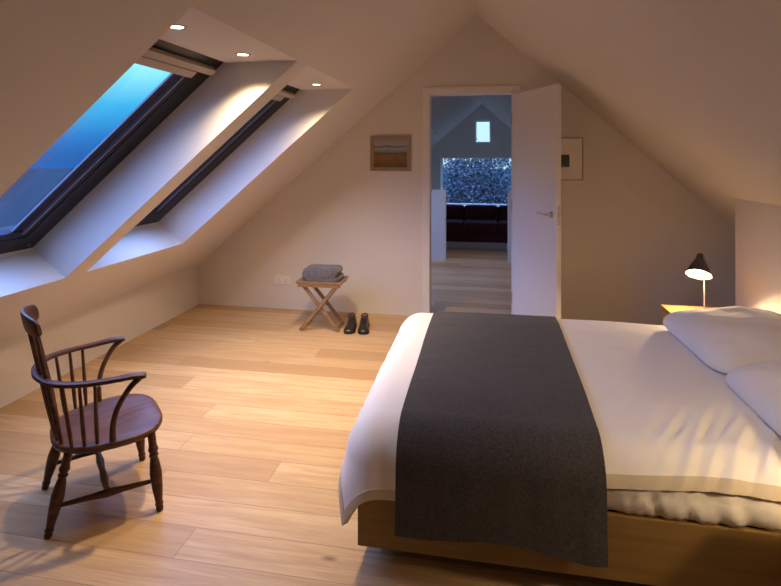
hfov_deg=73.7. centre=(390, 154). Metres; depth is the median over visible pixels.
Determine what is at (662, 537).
double bed
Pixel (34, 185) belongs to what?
ground
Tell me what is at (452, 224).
seat cushion
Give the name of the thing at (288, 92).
window
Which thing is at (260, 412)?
floor
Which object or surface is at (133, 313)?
wall
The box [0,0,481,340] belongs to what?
ceiling
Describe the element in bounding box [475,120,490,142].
window
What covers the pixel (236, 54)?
recessed light
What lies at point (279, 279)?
double socket
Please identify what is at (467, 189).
tree
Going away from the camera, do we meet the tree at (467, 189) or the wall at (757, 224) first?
the wall at (757, 224)
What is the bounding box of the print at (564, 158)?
[561,155,568,166]
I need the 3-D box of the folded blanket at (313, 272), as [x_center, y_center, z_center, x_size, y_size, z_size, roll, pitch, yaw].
[-0.584,1.017,4.520,0.340,0.112,0.210,0,0,8]
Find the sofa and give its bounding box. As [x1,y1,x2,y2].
[446,204,507,248]
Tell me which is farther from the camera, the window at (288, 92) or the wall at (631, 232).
the wall at (631, 232)
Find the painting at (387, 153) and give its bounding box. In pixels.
[374,140,406,166]
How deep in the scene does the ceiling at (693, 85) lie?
2.84 m
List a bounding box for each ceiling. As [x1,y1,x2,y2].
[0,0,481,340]
[477,0,780,228]
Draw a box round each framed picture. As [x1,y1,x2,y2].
[370,136,410,170]
[561,138,582,180]
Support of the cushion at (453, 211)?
on the sofa
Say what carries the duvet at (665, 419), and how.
on the double bed
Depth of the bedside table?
3.57 m
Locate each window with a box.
[0,39,223,257]
[132,85,299,229]
[441,157,510,205]
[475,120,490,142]
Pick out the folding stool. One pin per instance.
(301, 282)
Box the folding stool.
[296,276,347,331]
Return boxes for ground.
[0,168,509,227]
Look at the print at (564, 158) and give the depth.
4.61 m
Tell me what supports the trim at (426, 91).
attached to the wall at (631, 232)
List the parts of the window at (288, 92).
lining trim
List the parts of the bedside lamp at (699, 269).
lamp shade, stem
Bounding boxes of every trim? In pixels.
[422,85,519,312]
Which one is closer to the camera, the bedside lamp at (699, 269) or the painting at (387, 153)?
the bedside lamp at (699, 269)
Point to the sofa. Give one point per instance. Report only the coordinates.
(468, 226)
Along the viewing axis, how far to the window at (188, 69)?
2.74 m
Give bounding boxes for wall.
[0,264,199,407]
[200,15,734,324]
[431,104,510,206]
[431,189,510,262]
[735,198,780,313]
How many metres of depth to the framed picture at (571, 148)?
4.60 m
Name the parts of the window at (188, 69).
lining trim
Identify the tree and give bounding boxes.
[443,138,510,203]
[443,178,452,202]
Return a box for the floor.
[0,248,652,585]
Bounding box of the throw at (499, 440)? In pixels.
[395,311,607,567]
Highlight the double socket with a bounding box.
[275,275,289,283]
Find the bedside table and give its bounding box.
[661,305,719,324]
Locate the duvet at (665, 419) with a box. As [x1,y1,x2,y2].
[338,313,780,525]
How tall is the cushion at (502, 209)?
0.245 m
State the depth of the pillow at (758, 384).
1.99 m
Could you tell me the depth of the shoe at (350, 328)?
4.44 m
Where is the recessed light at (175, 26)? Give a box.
[170,24,187,29]
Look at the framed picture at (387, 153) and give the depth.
4.88 m
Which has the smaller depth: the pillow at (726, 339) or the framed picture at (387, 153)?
the pillow at (726, 339)
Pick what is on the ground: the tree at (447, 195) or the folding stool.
the tree at (447, 195)
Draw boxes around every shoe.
[344,312,356,333]
[358,313,368,334]
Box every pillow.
[663,306,780,373]
[726,361,780,436]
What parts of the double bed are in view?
mattress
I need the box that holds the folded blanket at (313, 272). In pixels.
[302,264,343,281]
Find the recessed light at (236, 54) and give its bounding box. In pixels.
[234,53,250,56]
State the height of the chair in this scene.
0.871 m
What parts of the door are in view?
handle, latch plate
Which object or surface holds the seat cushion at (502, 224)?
on the sofa
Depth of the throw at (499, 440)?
1.83 m
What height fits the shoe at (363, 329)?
0.109 m
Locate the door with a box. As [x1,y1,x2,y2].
[511,84,562,318]
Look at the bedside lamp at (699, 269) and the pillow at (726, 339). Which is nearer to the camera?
the pillow at (726, 339)
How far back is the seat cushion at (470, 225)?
8.34 m
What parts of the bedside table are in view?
drawer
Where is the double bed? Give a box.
[358,489,780,585]
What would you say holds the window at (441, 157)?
in the wall at (460, 141)
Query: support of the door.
in the wall at (631, 232)
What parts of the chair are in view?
comb rail, leg, leg, seat, leg, leg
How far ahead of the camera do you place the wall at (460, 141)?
13.05 m
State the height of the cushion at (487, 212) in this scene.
0.245 m
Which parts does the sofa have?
seat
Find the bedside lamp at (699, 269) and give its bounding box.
[685,253,711,308]
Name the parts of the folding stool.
leg, rail, leg, leg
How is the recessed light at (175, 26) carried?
in the ceiling at (58, 58)
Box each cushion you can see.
[446,204,463,218]
[446,218,463,231]
[464,219,498,232]
[465,205,497,219]
[498,205,507,219]
[498,220,507,232]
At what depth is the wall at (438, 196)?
7.44 m
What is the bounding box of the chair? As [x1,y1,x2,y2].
[20,305,163,539]

